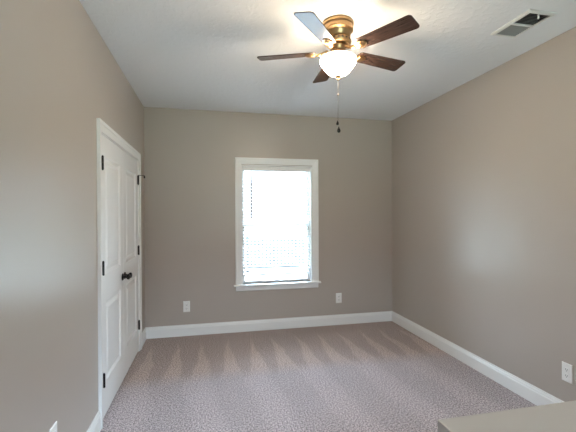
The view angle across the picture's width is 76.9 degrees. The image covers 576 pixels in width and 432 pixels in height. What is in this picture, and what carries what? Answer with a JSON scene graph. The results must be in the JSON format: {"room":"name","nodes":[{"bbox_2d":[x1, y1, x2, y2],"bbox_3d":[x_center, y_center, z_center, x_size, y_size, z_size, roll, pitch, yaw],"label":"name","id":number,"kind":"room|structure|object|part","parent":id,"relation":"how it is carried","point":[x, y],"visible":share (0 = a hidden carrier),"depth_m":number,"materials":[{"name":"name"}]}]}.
{"room":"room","nodes":[
{"label":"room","id":0,"kind":"room"},
{"bbox_2d":[0,0,144,431],"bbox_3d":[-1.063,0.098,1.054,0.140,2.743,6.600,0,0,-12],"label":"wall","id":1,"kind":"structure","parent":0,"point":[58,74],"depth_m":1.76,"materials":[{"name":"beige paint"}]},
{"bbox_2d":[49,421,56,431],"bbox_3d":[-1.135,1.081,1.759,0.010,0.131,0.079,0,0,-12],"label":"wall outlet","id":2,"kind":"object","parent":1,"relation":"attached to","point":[54,427],"visible":1,"depth_m":1.76,"materials":[{"name":"white plastic"}]},
{"bbox_2d":[87,410,100,431],"bbox_3d":[-0.783,1.407,0.168,0.016,0.133,4.738,0,0,-12],"label":"baseboard","id":3,"kind":"structure","parent":1,"relation":"attached to","point":[95,426],"depth_m":2.39,"materials":[{"name":"white paint"}]},
{"bbox_2d":[101,134,129,417],"bbox_3d":[-1.375,0.430,2.889,0.102,2.029,0.676,0,0,-12],"label":"door","id":4,"kind":"structure","parent":1,"relation":"in","point":[113,276],"depth_m":2.85,"materials":[{"name":"white paint"}]},
{"bbox_3d":[-1.408,-0.004,2.880,0.038,0.860,0.452,0,0,-12],"label":"raised panel","id":5,"kind":"part","parent":4,"relation":"part of","materials":[{"name":"white paint"}]},
{"bbox_3d":[-1.404,0.915,2.885,0.038,0.580,0.452,0,0,-12],"label":"raised panel","id":6,"kind":"part","parent":4,"relation":"part of","materials":[{"name":"white paint"}]},
{"bbox_3d":[-1.419,0.534,3.183,0.064,0.062,0.062,0,0,-12],"label":"knob","id":7,"kind":"part","parent":4,"relation":"part of","materials":[{"name":"black metal"}]},
{"bbox_2d":[96,118,141,428],"bbox_3d":[-1.476,0.394,3.219,0.071,2.130,1.527,0,0,-12],"label":"door frame","id":8,"kind":"structure","parent":1,"relation":"attached to","point":[102,127],"depth_m":2.50,"materials":[{"name":"white paint"}]},
{"bbox_2d":[123,150,144,377],"bbox_3d":[-1.520,0.427,3.574,0.110,2.029,0.717,0,0,-12],"label":"door","id":9,"kind":"structure","parent":1,"relation":"in","point":[131,249],"depth_m":3.52,"materials":[{"name":"white paint"}]},
{"bbox_3d":[-1.553,-0.008,3.543,0.038,0.860,0.452,0,0,-12],"label":"raised panel","id":10,"kind":"part","parent":9,"relation":"part of","materials":[{"name":"white paint"}]},
{"bbox_3d":[-1.549,0.912,3.549,0.038,0.580,0.452,0,0,-12],"label":"raised panel","id":11,"kind":"part","parent":9,"relation":"part of","materials":[{"name":"white paint"}]},
{"bbox_2d":[142,328,145,346],"bbox_3d":[-1.649,1.388,4.138,0.016,0.133,0.335,0,0,-12],"label":"baseboard","id":12,"kind":"structure","parent":1,"relation":"attached to","point":[144,330],"depth_m":4.16,"materials":[{"name":"white paint"}]},
{"bbox_2d":[144,107,391,326],"bbox_3d":[-0.150,0.074,4.702,3.479,2.743,0.140,0,0,-12],"label":"wall","id":13,"kind":"structure","parent":0,"point":[189,155],"depth_m":4.53,"materials":[{"name":"beige paint"}]},
{"bbox_2d":[183,301,189,311],"bbox_3d":[-1.229,1.098,4.395,0.079,0.131,0.010,0,0,-12],"label":"wall outlet","id":14,"kind":"object","parent":13,"relation":"attached to","point":[186,304],"visible":1,"depth_m":4.39,"materials":[{"name":"white plastic"}]},
{"bbox_2d":[145,311,391,338],"bbox_3d":[-0.129,1.379,4.634,3.199,0.133,0.016,0,0,-12],"label":"baseboard","id":15,"kind":"structure","parent":13,"relation":"attached to","point":[341,319],"depth_m":4.59,"materials":[{"name":"white paint"}]},
{"bbox_2d":[234,157,320,290],"bbox_3d":[-0.140,0.102,4.676,1.120,1.670,0.196,0,0,-12],"label":"window","id":16,"kind":"structure","parent":13,"relation":"in","point":[241,285],"depth_m":4.65,"materials":[{"name":"white paint"}]},
{"bbox_3d":[-0.160,-0.246,4.752,0.891,0.778,0.028,0,0,-12],"label":"sash","id":17,"kind":"part","parent":16,"relation":"part of","materials":[{"name":"white glass"}]},
{"bbox_2d":[242,166,309,275],"bbox_3d":[-0.141,0.062,4.672,0.885,1.390,0.076,0,0,-12],"label":"window blind","id":18,"kind":"object","parent":16,"relation":"attached to","point":[244,168],"visible":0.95,"depth_m":4.67,"materials":[{"name":"white plastic"}]},
{"bbox_3d":[-0.141,0.746,4.687,0.871,0.022,0.048,0,0,-12],"label":"rail","id":19,"kind":"part","parent":18,"relation":"part of","materials":[{"name":"white plastic"}]},
{"bbox_3d":[-0.143,0.076,4.683,0.002,1.318,0.053,0,0,-12],"label":"ladder cord","id":20,"kind":"part","parent":18,"relation":"part of","materials":[{"name":"white fabric"}]},
{"bbox_3d":[-0.151,0.481,4.727,0.891,0.748,0.028,0,0,-12],"label":"sash","id":21,"kind":"part","parent":16,"relation":"part of","materials":[{"name":"white glass"}]},
{"bbox_3d":[-0.130,0.864,4.649,1.120,0.018,0.131,0,0,-12],"label":"sill","id":22,"kind":"part","parent":16,"relation":"part of","materials":[{"name":"white paint"}]},
{"bbox_2d":[336,293,341,302],"bbox_3d":[0.674,1.088,4.811,0.079,0.131,0.010,0,0,-12],"label":"wall outlet","id":23,"kind":"object","parent":13,"relation":"attached to","point":[338,295],"visible":1,"depth_m":4.81,"materials":[{"name":"white plastic"}]},
{"bbox_2d":[100,321,536,431],"bbox_3d":[0.574,1.521,1.418,3.479,0.120,6.880,0,0,-12],"label":"floor","id":24,"kind":"structure","parent":0,"point":[374,376],"depth_m":3.12,"materials":[{"name":"grey carpet"}]},
{"bbox_2d":[79,0,575,120],"bbox_3d":[0.563,-1.342,1.402,3.479,0.120,6.880,0,0,-12],"label":"ceiling","id":25,"kind":"structure","parent":0,"point":[175,54],"depth_m":2.79,"materials":[{"name":"white paint"}]},
{"bbox_2d":[257,11,419,132],"bbox_3d":[0.337,-0.921,2.451,1.064,0.732,1.038,0,0,-12],"label":"ceiling fan","id":26,"kind":"object","parent":25,"relation":"hanging from","point":[335,32],"visible":1,"depth_m":2.33,"materials":[{"name":"brown wood"}]},
{"bbox_3d":[-0.009,-1.091,2.480,0.397,0.006,0.126,0,12,10],"label":"blade","id":27,"kind":"part","parent":26,"relation":"part of","materials":[{"name":"brown wood"}]},
{"bbox_3d":[0.170,-1.089,2.112,0.126,0.006,0.397,13,7,27],"label":"blade","id":28,"kind":"part","parent":26,"relation":"part of","materials":[{"name":"brown wood"}]},
{"bbox_3d":[0.286,-1.094,2.765,0.126,0.006,0.397,-12,2,-8],"label":"blade","id":29,"kind":"part","parent":26,"relation":"part of","materials":[{"name":"brown wood"}]},
{"bbox_3d":[0.334,-0.997,2.420,0.240,0.116,0.240,0,0,-12],"label":"lamp shade","id":30,"kind":"part","parent":26,"relation":"part of","materials":[{"name":"white glass"}]},
{"bbox_3d":[0.647,-1.094,2.572,0.397,0.006,0.126,0,-12,-26],"label":"blade","id":31,"kind":"part","parent":26,"relation":"part of","materials":[{"name":"brown wood"}]},
{"bbox_3d":[0.576,-1.091,2.169,0.126,0.006,0.397,16,-11,-43],"label":"blade","id":32,"kind":"part","parent":26,"relation":"part of","materials":[{"name":"brown wood"}]},
{"bbox_2d":[490,9,556,37],"bbox_3d":[1.573,-1.275,2.440,0.208,0.033,0.326,0,0,-12],"label":"ceiling vent","id":33,"kind":"object","parent":25,"relation":"in","point":[531,18],"visible":1,"depth_m":2.42,"materials":[{"name":"white metal"}]},
{"bbox_2d":[392,27,575,401],"bbox_3d":[2.199,0.081,1.766,0.140,2.743,6.600,0,0,-12],"label":"wall","id":34,"kind":"structure","parent":0,"point":[484,170],"depth_m":3.17,"materials":[{"name":"beige paint"}]},
{"bbox_2d":[392,311,563,405],"bbox_3d":[1.815,1.379,3.191,0.016,0.133,3.664,0,0,-12],"label":"baseboard","id":35,"kind":"structure","parent":34,"relation":"attached to","point":[524,389],"depth_m":3.32,"materials":[{"name":"white paint"}]},
{"bbox_2d":[562,361,572,384],"bbox_3d":[1.958,1.100,2.545,0.010,0.131,0.079,0,0,-12],"label":"wall outlet","id":36,"kind":"object","parent":34,"relation":"attached to","point":[567,369],"visible":1,"depth_m":2.54,"materials":[{"name":"white plastic"}]},
{"bbox_2d":[438,400,575,431],"bbox_3d":[1.394,1.011,0.838,1.839,0.900,0.750,0,0,-12],"label":"wall","id":37,"kind":"structure","parent":0,"point":[556,417],"depth_m":1.00,"materials":[{"name":"beige paint"}]},
{"label":"outside","id":38,"kind":"structure","parent":0,"visible":0},
{"bbox_2d":[245,227,305,270],"bbox_3d":[-1.689,2.354,4.306,80.000,0.100,120.000,0,0,-12],"label":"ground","id":39,"kind":"structure","parent":38,"point":[245,227],"depth_m":41.04,"materials":[{"name":"white"}]},
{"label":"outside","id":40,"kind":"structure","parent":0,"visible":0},
{"bbox_2d":[245,269,306,280],"bbox_3d":[-0.579,1.561,7.405,9.500,0.060,5.310,0,0,-12],"label":"floor","id":41,"kind":"structure","parent":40,"point":[287,276],"depth_m":9.25,"materials":[{"name":"white"}]},
{"bbox_2d":[245,235,306,272],"bbox_3d":[-0.996,1.020,9.773,6.700,1.000,0.090,0,0,-12],"label":"deck railing","id":42,"kind":"object","parent":41,"relation":"on","point":[246,235],"visible":0.2,"depth_m":9.89,"materials":[{"name":"white wood"}]},
{"bbox_3d":[-1.090,1.020,9.753,0.090,1.000,0.090,0,0,-12],"label":"post","id":43,"kind":"part","parent":42,"relation":"part of","materials":[{"name":"white wood"}]},
{"bbox_3d":[-0.998,0.624,9.771,6.700,0.072,0.090,0,0,-12],"label":"rail","id":44,"kind":"part","parent":42,"relation":"part of","materials":[{"name":"white wood"}]},
{"bbox_3d":[-0.995,1.397,9.775,6.700,0.045,0.040,0,0,-12],"label":"rail","id":45,"kind":"part","parent":42,"relation":"part of","materials":[{"name":"white wood"}]}
]}

